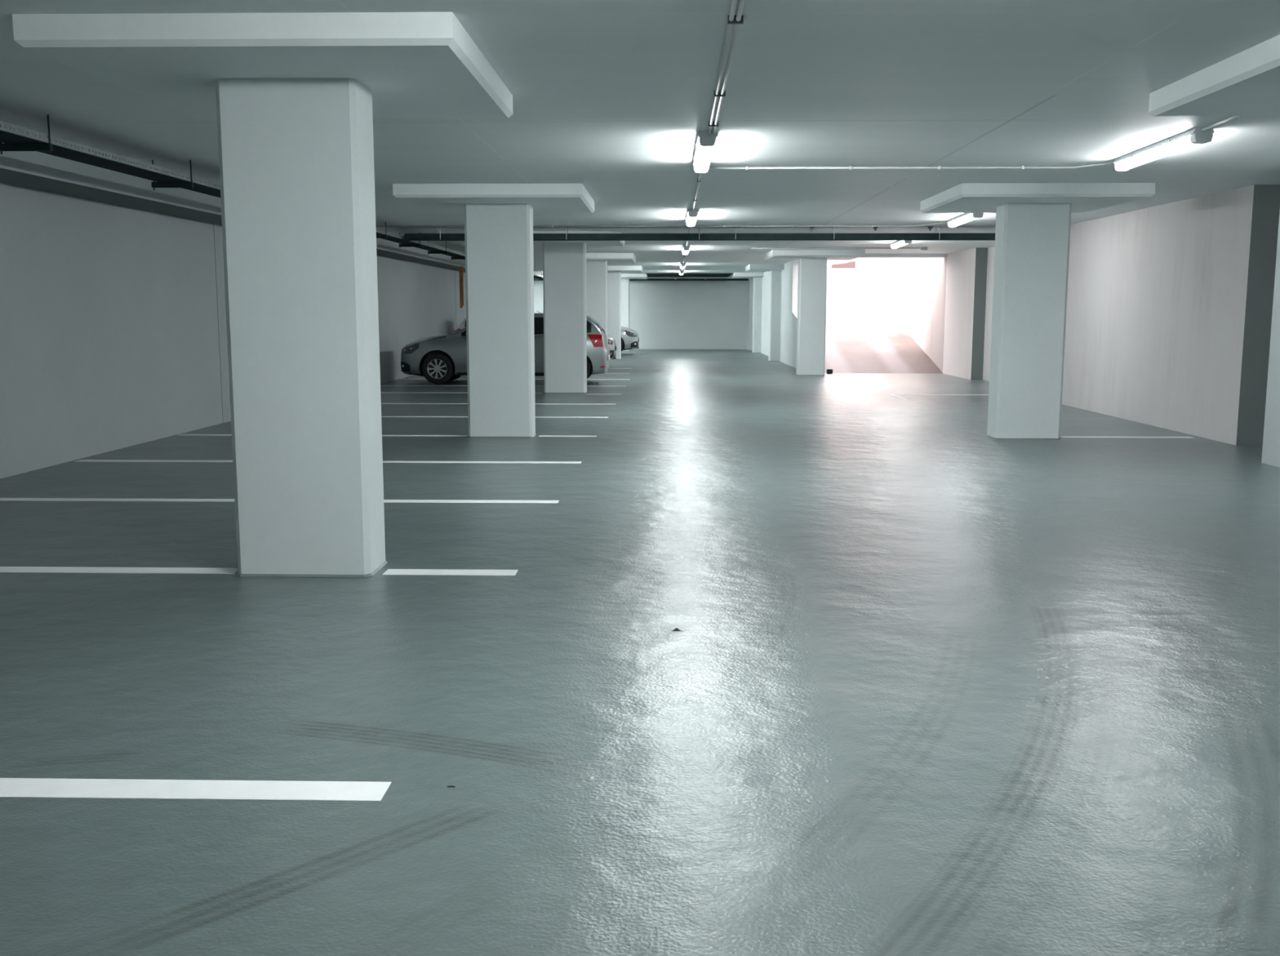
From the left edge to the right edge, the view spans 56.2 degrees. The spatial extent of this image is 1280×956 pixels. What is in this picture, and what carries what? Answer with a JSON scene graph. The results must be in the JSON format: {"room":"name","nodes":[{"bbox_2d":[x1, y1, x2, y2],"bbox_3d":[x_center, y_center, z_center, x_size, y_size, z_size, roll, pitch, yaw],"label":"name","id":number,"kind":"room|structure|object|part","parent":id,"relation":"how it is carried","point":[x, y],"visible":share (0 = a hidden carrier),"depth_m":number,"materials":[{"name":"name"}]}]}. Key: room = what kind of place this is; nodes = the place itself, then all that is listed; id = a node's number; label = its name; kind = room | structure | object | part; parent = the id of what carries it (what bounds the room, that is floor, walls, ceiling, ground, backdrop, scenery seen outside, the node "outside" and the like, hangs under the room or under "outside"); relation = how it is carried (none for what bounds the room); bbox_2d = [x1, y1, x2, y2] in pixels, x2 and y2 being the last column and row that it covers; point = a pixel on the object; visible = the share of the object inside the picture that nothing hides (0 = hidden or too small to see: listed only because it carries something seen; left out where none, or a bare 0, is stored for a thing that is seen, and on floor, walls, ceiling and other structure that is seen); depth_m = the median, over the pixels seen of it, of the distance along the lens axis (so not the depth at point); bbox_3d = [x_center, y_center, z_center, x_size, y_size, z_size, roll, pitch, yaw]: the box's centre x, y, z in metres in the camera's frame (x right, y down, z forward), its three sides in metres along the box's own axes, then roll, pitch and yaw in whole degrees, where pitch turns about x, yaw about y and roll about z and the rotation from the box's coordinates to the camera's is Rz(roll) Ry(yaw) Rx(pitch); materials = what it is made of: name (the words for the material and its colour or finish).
{"room":"parking garage","nodes":[
{"label":"parking garage","id":0,"kind":"room"},
{"bbox_2d":[0,182,466,478],"bbox_3d":[-5.696,-2.478,18.223,0.200,2.890,60.500,0,8,1],"label":"wall","id":1,"kind":"structure","parent":0,"point":[109,331],"depth_m":13.06,"materials":[{"name":"white paint"}]},
{"bbox_2d":[213,223,223,422],"bbox_3d":[-5.645,-2.054,16.058,0.007,2.645,0.012,0,8,1],"label":"joint","id":2,"kind":"object","parent":1,"relation":"attached to","point":[213,224],"visible":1,"depth_m":16.05,"materials":[{"name":"grey"}]},
{"bbox_2d":[0,349,1279,955],"bbox_3d":[1.116,-0.920,18.276,13.830,0.200,60.900,0,8,1],"label":"floor","id":3,"kind":"structure","parent":0,"point":[931,684],"depth_m":4.81,"materials":[{"name":"grey concrete"}]},
{"bbox_2d":[0,566,237,573],"bbox_3d":[-4.089,0.534,7.034,3.500,0.002,0.150,0,8,1],"label":"parking line","id":4,"kind":"object","parent":3,"relation":"on","point":[2,569],"visible":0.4,"depth_m":7.00,"materials":[{"name":"white paint"}]},
{"bbox_2d":[0,777,391,800],"bbox_3d":[-3.358,0.978,3.841,5.115,0.002,0.150,0,8,1],"label":"parking line","id":5,"kind":"object","parent":3,"relation":"on","point":[9,787],"visible":1,"depth_m":3.79,"materials":[{"name":"white paint"}]},
{"bbox_2d":[12,12,512,577],"bbox_3d":[-1.900,-0.908,6.935,2.090,2.890,2.200,0,8,1],"label":"concrete column","id":6,"kind":"structure","parent":3,"relation":"on","point":[295,99],"depth_m":6.61,"materials":[{"name":"white concrete"}]},
{"bbox_3d":[-1.899,-2.268,6.746,2.090,0.145,2.200,0,8,1],"label":"drop panel","id":7,"kind":"part","parent":6,"relation":"part of","materials":[{"name":"paint"}]},
{"bbox_2d":[0,497,559,503],"bbox_3d":[-3.202,0.179,9.594,5.110,0.002,0.140,0,8,1],"label":"parking line","id":8,"kind":"object","parent":3,"relation":"on","point":[1,499],"visible":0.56,"depth_m":9.58,"materials":[{"name":"white paint"}]},
{"bbox_2d":[177,434,468,436],"bbox_3d":[-3.867,-0.520,14.633,3.540,0.002,0.140,0,8,1],"label":"parking line","id":9,"kind":"object","parent":3,"relation":"on","point":[180,434],"visible":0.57,"depth_m":14.61,"materials":[{"name":"white paint"}]},
{"bbox_2d":[75,459,582,463],"bbox_3d":[-3.143,-0.165,12.075,5.110,0.002,0.140,0,8,1],"label":"parking line","id":10,"kind":"object","parent":3,"relation":"on","point":[82,460],"visible":0.71,"depth_m":12.07,"materials":[{"name":"white paint"}]},
{"bbox_2d":[382,568,518,575],"bbox_3d":[-1.097,0.547,6.959,0.765,0.002,0.150,0,8,1],"label":"parking line","id":11,"kind":"object","parent":3,"relation":"on","point":[389,571],"visible":1,"depth_m":6.96,"materials":[{"name":"white paint"}]},
{"bbox_2d":[380,385,544,386],"bbox_3d":[-2.843,-1.875,24.398,5.120,0.002,0.140,0,8,1],"label":"parking line","id":12,"kind":"object","parent":3,"relation":"on","point":[380,385],"visible":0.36,"depth_m":24.40,"materials":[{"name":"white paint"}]},
{"bbox_2d":[400,378,544,379],"bbox_3d":[-2.787,-2.200,26.745,5.120,0.002,0.140,0,8,1],"label":"parking line","id":13,"kind":"object","parent":3,"relation":"on","point":[400,379],"visible":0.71,"depth_m":26.75,"materials":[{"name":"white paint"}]},
{"bbox_2d":[431,392,542,393],"bbox_3d":[-3.634,-1.584,22.296,3.640,0.002,0.140,0,8,1],"label":"parking line","id":14,"kind":"object","parent":3,"relation":"on","point":[431,393],"visible":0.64,"depth_m":22.23,"materials":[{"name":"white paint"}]},
{"bbox_2d":[381,403,602,404],"bbox_3d":[-2.956,-1.218,19.665,5.120,0.002,0.140,0,8,1],"label":"parking line","id":15,"kind":"object","parent":3,"relation":"on","point":[381,403],"visible":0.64,"depth_m":19.65,"materials":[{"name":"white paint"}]},
{"bbox_2d":[392,183,594,437],"bbox_3d":[-1.654,-1.954,14.470,2.090,2.890,2.200,0,8,1],"label":"concrete column","id":16,"kind":"structure","parent":3,"relation":"on","point":[499,217],"depth_m":14.16,"materials":[{"name":"white concrete"}]},
{"bbox_3d":[-1.653,-3.313,14.281,2.090,0.145,2.200,0,8,1],"label":"drop panel","id":17,"kind":"part","parent":16,"relation":"part of","materials":[{"name":"paint"}]},
{"bbox_2d":[381,416,608,417],"bbox_3d":[-3.015,-0.877,17.209,5.120,0.002,0.140,0,8,1],"label":"parking line","id":18,"kind":"object","parent":3,"relation":"on","point":[381,416],"visible":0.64,"depth_m":17.21,"materials":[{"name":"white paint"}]},
{"bbox_2d":[400,313,609,384],"bbox_3d":[-2.843,-2.807,25.561,4.382,1.528,2.040,0,8,1],"label":"car","id":19,"kind":"object","parent":3,"relation":"on","point":[442,358],"visible":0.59,"depth_m":24.80,"materials":[{"name":"silver metal"}]},
{"bbox_3d":[-2.772,-2.156,24.828,2.040,0.050,0.026,0,8,1],"label":"sill","id":20,"kind":"part","parent":19,"relation":"part of","materials":[{"name":"silver metal"}]},
{"bbox_2d":[587,334,603,346],"bbox_3d":[-0.919,-2.829,24.729,0.310,0.255,0.056,-1,8,-8],"label":"tail lamp","id":21,"kind":"object","parent":19,"relation":"attached to","point":[593,340],"depth_m":24.72,"materials":[{"name":"red plastic"}]},
{"bbox_2d":[456,318,616,359],"bbox_3d":[-2.851,-3.850,33.082,4.382,1.528,2.040,0,8,1],"label":"car","id":22,"kind":"object","parent":3,"relation":"on","point":[611,343],"visible":0.08,"depth_m":32.43,"materials":[{"name":"silver metal"}]},
{"bbox_2d":[538,435,596,436],"bbox_3d":[-0.878,-0.508,14.563,0.700,0.002,0.140,0,8,1],"label":"parking line","id":23,"kind":"object","parent":3,"relation":"on","point":[540,435],"visible":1,"depth_m":14.53,"materials":[{"name":"white paint"}]},
{"bbox_2d":[533,231,624,393],"bbox_3d":[-1.365,-3.034,22.253,2.090,2.890,2.200,0,8,1],"label":"concrete column","id":24,"kind":"structure","parent":3,"relation":"on","point":[564,262],"depth_m":21.97,"materials":[{"name":"white concrete"}]},
{"bbox_3d":[-1.364,-4.393,22.064,2.090,0.145,2.200,0,8,1],"label":"drop panel","id":25,"kind":"part","parent":24,"relation":"part of","materials":[{"name":"paint"}]},
{"bbox_2d":[533,311,639,351],"bbox_3d":[-2.223,-5.172,42.608,4.382,1.528,2.040,0,8,1],"label":"car","id":26,"kind":"object","parent":3,"relation":"on","point":[629,337],"visible":0.18,"depth_m":41.86,"materials":[{"name":"silver metal"}]},
{"bbox_2d":[586,393,621,394],"bbox_3d":[-0.660,-1.536,21.969,0.640,0.002,0.140,0,8,1],"label":"parking line","id":27,"kind":"object","parent":3,"relation":"on","point":[587,393],"visible":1,"depth_m":22.02,"materials":[{"name":"white paint"}]},
{"bbox_2d":[586,253,635,372],"bbox_3d":[-1.180,-4.112,30.026,2.090,2.890,2.200,0,8,1],"label":"concrete column","id":28,"kind":"structure","parent":3,"relation":"on","point":[596,263],"depth_m":29.65,"materials":[{"name":"white concrete"}]},
{"bbox_3d":[-1.179,-5.472,29.837,2.090,0.145,2.200,0,8,1],"label":"drop panel","id":29,"kind":"part","parent":28,"relation":"part of","materials":[{"name":"paint"}]},
{"bbox_2d":[604,373,629,373],"bbox_3d":[-2.773,-2.572,29.420,5.020,0.002,0.140,0,8,1],"label":"parking line","id":30,"kind":"object","parent":3,"relation":"on","point":[604,373],"visible":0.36,"depth_m":29.30,"materials":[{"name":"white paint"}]},
{"bbox_2d":[607,266,643,359],"bbox_3d":[-0.975,-5.227,38.057,2.090,2.890,2.200,0,8,1],"label":"concrete column","id":31,"kind":"structure","parent":3,"relation":"on","point":[614,273],"depth_m":37.73,"materials":[{"name":"white concrete"}]},
{"bbox_3d":[-0.974,-6.586,37.868,2.090,0.145,2.200,0,8,1],"label":"drop panel","id":32,"kind":"part","parent":31,"relation":"part of","materials":[{"name":"paint"}]},
{"bbox_2d":[621,273,648,351],"bbox_3d":[-0.767,-6.314,45.889,2.090,2.890,2.200,0,8,1],"label":"concrete column","id":33,"kind":"structure","parent":3,"relation":"on","point":[625,277],"depth_m":45.52,"materials":[{"name":"white concrete"}]},
{"bbox_3d":[-0.766,-7.673,45.700,2.090,0.145,2.200,0,8,1],"label":"drop panel","id":34,"kind":"part","parent":33,"relation":"part of","materials":[{"name":"paint"}]},
{"bbox_2d":[670,627,682,631],"bbox_3d":[0.175,0.718,5.680,0.070,0.010,0.022,2,8,15],"label":"dry leaf","id":35,"kind":"object","parent":3,"relation":"on","point":[676,628],"visible":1,"depth_m":5.68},
{"bbox_2d":[731,272,764,352],"bbox_3d":[4.466,-6.088,44.290,2.090,2.890,2.200,0,8,1],"label":"concrete column","id":36,"kind":"structure","parent":3,"relation":"on","point":[757,277],"depth_m":43.89,"materials":[{"name":"white concrete"}]},
{"bbox_3d":[4.467,-7.447,44.102,2.090,0.145,2.200,0,8,1],"label":"drop panel","id":37,"kind":"part","parent":36,"relation":"part of","materials":[{"name":"paint"}]},
{"bbox_2d":[746,278,753,350],"bbox_3d":[4.404,-6.507,47.314,0.260,2.890,1.300,0,8,1],"label":"pier","id":38,"kind":"object","parent":3,"relation":"on","point":[749,305],"visible":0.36,"depth_m":46.79,"materials":[{"name":"white concrete"}]},
{"bbox_2d":[745,264,784,361],"bbox_3d":[4.314,-5.029,36.665,2.090,2.890,2.200,0,8,1],"label":"concrete column","id":39,"kind":"structure","parent":3,"relation":"on","point":[775,302],"depth_m":36.37,"materials":[{"name":"white concrete"}]},
{"bbox_3d":[4.315,-6.389,36.476,2.090,0.145,2.200,0,8,1],"label":"drop panel","id":40,"kind":"part","parent":39,"relation":"part of","materials":[{"name":"paint"}]},
{"bbox_2d":[764,249,865,375],"bbox_3d":[4.072,-3.889,28.447,2.090,2.890,2.300,0,8,1],"label":"concrete column","id":41,"kind":"structure","parent":3,"relation":"on","point":[812,264],"depth_m":28.23,"materials":[{"name":"white concrete"}]},
{"bbox_3d":[4.073,-5.249,28.258,2.090,0.145,2.300,0,8,1],"label":"drop panel","id":42,"kind":"part","parent":41,"relation":"part of","materials":[{"name":"paint"}]},
{"bbox_2d":[826,368,832,373],"bbox_3d":[4.637,-2.606,29.318,0.140,0.110,0.120,0,8,1],"label":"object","id":43,"kind":"object","parent":3,"relation":"on","point":[828,371],"visible":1,"depth_m":29.26,"materials":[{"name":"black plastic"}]},
{"bbox_2d":[888,394,907,399],"bbox_3d":[4.574,-1.436,21.277,0.100,0.002,1.350,0,8,1],"label":"parking line","id":44,"kind":"object","parent":3,"relation":"on","point":[893,395],"visible":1,"depth_m":21.24,"materials":[{"name":"white paint"}]},
{"bbox_2d":[896,394,988,395],"bbox_3d":[6.084,-1.514,21.851,2.810,0.002,0.120,0,8,1],"label":"parking line","id":45,"kind":"object","parent":3,"relation":"on","point":[896,394],"visible":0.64,"depth_m":21.88,"materials":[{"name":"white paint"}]},
{"bbox_2d":[920,182,1155,439],"bbox_3d":[4.590,-1.933,14.356,2.090,2.890,2.200,0,8,1],"label":"concrete column","id":46,"kind":"structure","parent":3,"relation":"on","point":[1033,220],"depth_m":14.03,"materials":[{"name":"white concrete"}]},
{"bbox_3d":[4.591,-3.293,14.167,2.090,0.145,2.200,0,8,1],"label":"drop panel","id":47,"kind":"part","parent":46,"relation":"part of","materials":[{"name":"paint"}]},
{"bbox_2d":[1060,435,1191,437],"bbox_3d":[5.888,-0.494,14.499,1.570,0.002,0.130,0,8,1],"label":"parking line","id":48,"kind":"object","parent":3,"relation":"on","point":[1060,436],"visible":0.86,"depth_m":14.48,"materials":[{"name":"white paint"}]},
{"bbox_2d":[1148,35,1279,115],"bbox_3d":[4.294,-0.884,6.793,2.090,2.890,2.200,0,8,1],"label":"concrete column","id":49,"kind":"structure","parent":3,"relation":"on","point":[1246,82],"depth_m":6.97,"materials":[{"name":"white concrete"}]},
{"bbox_2d":[1261,211,1279,467],"bbox_3d":[6.843,-1.451,10.895,1.240,2.890,1.900,0,8,1],"label":"pier","id":50,"kind":"object","parent":3,"relation":"on","point":[1271,438],"visible":1,"depth_m":11.79,"materials":[{"name":"white concrete"}]},
{"bbox_2d":[0,0,1279,276],"bbox_3d":[1.119,-4.030,17.844,13.830,0.300,60.900,0,8,1],"label":"ceiling","id":51,"kind":"structure","parent":0,"point":[612,98],"depth_m":8.38,"materials":[{"name":"concrete"}]},
{"bbox_2d":[0,142,465,272],"bbox_3d":[-5.280,-3.786,18.031,0.630,0.245,60.500,0,8,1],"label":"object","id":52,"kind":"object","parent":51,"relation":"attached to","point":[33,170],"depth_m":11.99,"materials":[{"name":"grey metal"}]},
{"bbox_2d":[458,266,463,307],"bbox_3d":[-4.605,-4.918,30.936,0.097,1.060,0.040,0,8,1],"label":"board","id":53,"kind":"object","parent":52,"relation":"hanging from","point":[460,268],"visible":1,"depth_m":30.92,"materials":[{"name":"brown wood"}]},
{"bbox_2d":[0,114,542,280],"bbox_3d":[-4.007,-4.798,25.434,0.380,0.275,40.500,0,8,1],"label":"cable tray","id":54,"kind":"object","parent":51,"relation":"hanging from","point":[13,140],"visible":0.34,"depth_m":9.88,"materials":[{"name":"metal"}]},
{"bbox_3d":[-4.231,-2.459,8.586,0.010,0.275,0.012,0,8,1],"label":"threaded rod","id":55,"kind":"part","parent":54,"relation":"part of","materials":[{"name":"metal"}]},
{"bbox_3d":[-4.169,-2.814,11.141,0.010,0.275,0.012,0,8,1],"label":"threaded rod","id":56,"kind":"part","parent":54,"relation":"part of","materials":[{"name":"metal"}]},
{"bbox_2d":[533,275,748,280],"bbox_3d":[-0.320,-7.829,46.991,9.100,0.190,0.240,0,8,1],"label":"cable tray","id":57,"kind":"object","parent":51,"relation":"hanging from","point":[535,279],"visible":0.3,"depth_m":46.82,"materials":[{"name":"metal"}]},
{"bbox_2d":[375,222,947,227],"bbox_3d":[-0.042,-4.037,19.090,9.750,0.032,0.922,0,8,1],"label":"cable conduit","id":58,"kind":"object","parent":51,"relation":"attached to","point":[552,226],"visible":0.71,"depth_m":19.49,"materials":[{"name":"grey plastic"}]},
{"bbox_2d":[679,270,684,275],"bbox_3d":[1.446,-7.141,41.742,0.166,0.107,1.908,0,8,1],"label":"ceiling lamp","id":59,"kind":"object","parent":51,"relation":"attached to","point":[681,273],"visible":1,"depth_m":40.80,"materials":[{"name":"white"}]},
{"bbox_2d":[680,262,685,268],"bbox_3d":[1.266,-6.262,35.405,0.166,0.107,1.908,0,8,1],"label":"ceiling lamp","id":60,"kind":"object","parent":51,"relation":"attached to","point":[682,265],"visible":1,"depth_m":34.47,"materials":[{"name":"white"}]},
{"bbox_2d":[681,245,689,254],"bbox_3d":[1.009,-5.012,26.395,0.166,0.107,1.908,0,8,1],"label":"ceiling lamp","id":61,"kind":"object","parent":51,"relation":"attached to","point":[685,250],"visible":1,"depth_m":25.56,"materials":[{"name":"white plastic"}]},
{"bbox_2d":[682,248,689,254],"bbox_3d":[1.010,-4.999,26.442,0.132,0.064,1.790,0,8,1],"label":"diffuser","id":62,"kind":"object","parent":61,"relation":"attached to","point":[684,252],"depth_m":26.46,"materials":[{"name":"white plastic"}]},
{"bbox_2d":[645,273,733,276],"bbox_3d":[1.855,-7.760,45.888,3.180,0.020,3.900,0,8,1],"label":"ceiling strip","id":63,"kind":"object","parent":51,"relation":"attached to","point":[648,274],"visible":0.79,"depth_m":44.98,"materials":[{"name":"metal"}]},
{"bbox_2d":[685,208,698,226],"bbox_3d":[0.751,-3.755,17.336,0.166,0.107,1.908,0,8,1],"label":"ceiling lamp","id":64,"kind":"object","parent":51,"relation":"attached to","point":[691,215],"visible":1,"depth_m":16.73,"materials":[{"name":"white plastic"}]},
{"bbox_2d":[686,215,697,226],"bbox_3d":[0.752,-3.742,17.383,0.132,0.064,1.790,0,8,1],"label":"diffuser","id":65,"kind":"object","parent":64,"relation":"attached to","point":[691,221],"depth_m":17.34,"materials":[{"name":"white plastic"}]},
{"bbox_2d":[655,275,732,279],"bbox_3d":[2.365,-7.749,46.332,3.500,0.163,0.110,0,8,1],"label":"pipe","id":66,"kind":"object","parent":51,"relation":"hanging from","point":[674,277],"visible":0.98,"depth_m":46.32,"materials":[{"name":"grey plastic"}]},
{"bbox_2d":[692,173,701,210],"bbox_3d":[0.655,-3.300,13.796,0.038,0.034,5.220,0,8,2],"label":"cable conduit","id":67,"kind":"object","parent":51,"relation":"attached to","point":[700,174],"visible":0.83,"depth_m":13.65,"materials":[{"name":"grey plastic"}]},
{"bbox_2d":[404,226,995,240],"bbox_3d":[1.503,-4.065,19.951,10.840,0.210,0.322,0,8,1],"label":"cable tray","id":68,"kind":"object","parent":51,"relation":"hanging from","point":[408,237],"visible":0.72,"depth_m":19.82,"materials":[{"name":"metal"}]},
{"bbox_2d":[693,130,717,173],"bbox_3d":[0.549,-2.772,10.256,0.166,0.107,1.908,0,8,1],"label":"ceiling lamp","id":69,"kind":"object","parent":51,"relation":"attached to","point":[705,143],"visible":0.99,"depth_m":9.79,"materials":[{"name":"white plastic"}]},
{"bbox_2d":[707,0,745,133],"bbox_3d":[0.491,-2.362,7.037,0.074,0.034,4.570,0,8,2],"label":"cable conduit","id":70,"kind":"object","parent":51,"relation":"attached to","point":[737,20],"visible":1,"depth_m":6.50,"materials":[{"name":"grey plastic"}]},
{"bbox_2d":[751,247,921,248],"bbox_3d":[4.283,-5.012,26.165,3.700,0.038,0.045,0,8,1],"label":"cable conduit","id":71,"kind":"object","parent":51,"relation":"attached to","point":[751,247],"visible":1,"depth_m":26.16,"materials":[{"name":"grey plastic"}]},
{"bbox_2d":[831,258,855,268],"bbox_3d":[5.199,-5.477,30.623,0.600,0.240,0.060,0,8,1],"label":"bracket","id":72,"kind":"object","parent":51,"relation":"hanging from","point":[851,264],"visible":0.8,"depth_m":30.60,"materials":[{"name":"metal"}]},
{"bbox_2d":[890,240,911,248],"bbox_3d":[5.154,-4.630,23.673,0.166,0.107,1.908,1,8,4],"label":"ceiling lamp","id":73,"kind":"object","parent":51,"relation":"attached to","point":[896,244],"visible":0.83,"depth_m":23.59,"materials":[{"name":"white plastic"}]},
{"bbox_2d":[891,240,906,248],"bbox_3d":[5.157,-4.618,23.720,0.132,0.064,1.790,1,8,4],"label":"diffuser","id":74,"kind":"object","parent":73,"relation":"attached to","point":[896,244],"depth_m":23.73,"materials":[{"name":"white plastic"}]},
{"bbox_2d":[709,161,1114,170],"bbox_3d":[2.563,-2.962,11.364,3.789,0.032,0.454,0,8,1],"label":"cable conduit","id":75,"kind":"object","parent":51,"relation":"attached to","point":[939,167],"visible":0.91,"depth_m":11.56,"materials":[{"name":"grey plastic"}]},
{"bbox_2d":[947,213,983,227],"bbox_3d":[4.724,-3.766,17.441,0.166,0.107,1.908,1,8,4],"label":"ceiling lamp","id":76,"kind":"object","parent":51,"relation":"attached to","point":[966,217],"visible":0.96,"depth_m":17.27,"materials":[{"name":"white plastic"}]},
{"bbox_2d":[1113,128,1214,171],"bbox_3d":[4.368,-2.746,10.088,0.166,0.107,1.908,1,8,4],"label":"ceiling lamp","id":77,"kind":"object","parent":51,"relation":"attached to","point":[1196,136],"visible":1,"depth_m":9.81,"materials":[{"name":"white plastic"}]},
{"bbox_2d":[1115,135,1198,170],"bbox_3d":[4.371,-2.733,10.135,0.132,0.064,1.790,1,8,4],"label":"diffuser","id":78,"kind":"object","parent":77,"relation":"attached to","point":[1179,143],"depth_m":10.04,"materials":[{"name":"white plastic"}]},
{"bbox_2d":[1201,115,1241,131],"bbox_3d":[4.246,-2.577,8.604,0.040,0.034,1.052,1,8,4],"label":"cable conduit","id":79,"kind":"object","parent":51,"relation":"attached to","point":[1233,117],"visible":0.42,"depth_m":8.77,"materials":[{"name":"grey plastic"}]},
{"bbox_2d":[533,276,747,349],"bbox_3d":[-0.122,-6.629,48.163,9.910,2.890,0.200,0,8,1],"label":"wall","id":80,"kind":"structure","parent":0,"point":[664,314],"depth_m":48.03,"materials":[{"name":"white paint"}]},
{"bbox_2d":[760,260,798,368],"bbox_3d":[4.458,-5.256,38.296,0.280,2.890,19.500,0,8,1],"label":"wall","id":81,"kind":"structure","parent":0,"point":[788,316],"depth_m":34.64,"materials":[{"name":"white paint"}]},
{"bbox_2d":[824,266,942,373],"bbox_3d":[6.420,-5.177,37.331,4.150,3.403,16.340,0,8,1],"label":"ramp","id":82,"kind":"structure","parent":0,"point":[862,335],"depth_m":33.43,"materials":[{"name":"white concrete"}]},
{"bbox_2d":[858,253,947,257],"bbox_3d":[6.344,-5.394,29.103,3.920,0.085,0.180,0,8,1],"label":"beam","id":83,"kind":"structure","parent":0,"point":[867,255],"depth_m":29.02,"materials":[{"name":"paint"}]},
{"bbox_2d":[827,248,987,379],"bbox_3d":[8.099,-6.184,38.787,0.870,4.600,25.100,0,8,1],"label":"wall","id":84,"kind":"structure","parent":0,"point":[911,290],"depth_m":29.86,"materials":[{"name":"white paint"}]},
{"bbox_2d":[940,257,946,373],"bbox_3d":[7.449,-3.976,29.399,0.017,2.805,0.230,0,8,1],"label":"strip","id":85,"kind":"object","parent":84,"relation":"attached to","point":[945,259],"visible":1,"depth_m":29.41,"materials":[{"name":"white paint"}]},
{"bbox_2d":[982,246,995,381],"bbox_3d":[7.852,-3.159,23.206,0.610,2.890,6.600,0,8,1],"label":"wall","id":86,"kind":"structure","parent":0,"point":[990,264],"depth_m":26.19,"materials":[{"name":"paint"}]},
{"bbox_2d":[1062,184,1279,445],"bbox_3d":[7.426,-2.253,16.677,1.150,2.890,6.600,0,8,1],"label":"wall","id":87,"kind":"structure","parent":0,"point":[1169,308],"depth_m":15.12,"materials":[{"name":"paint"}]}
]}

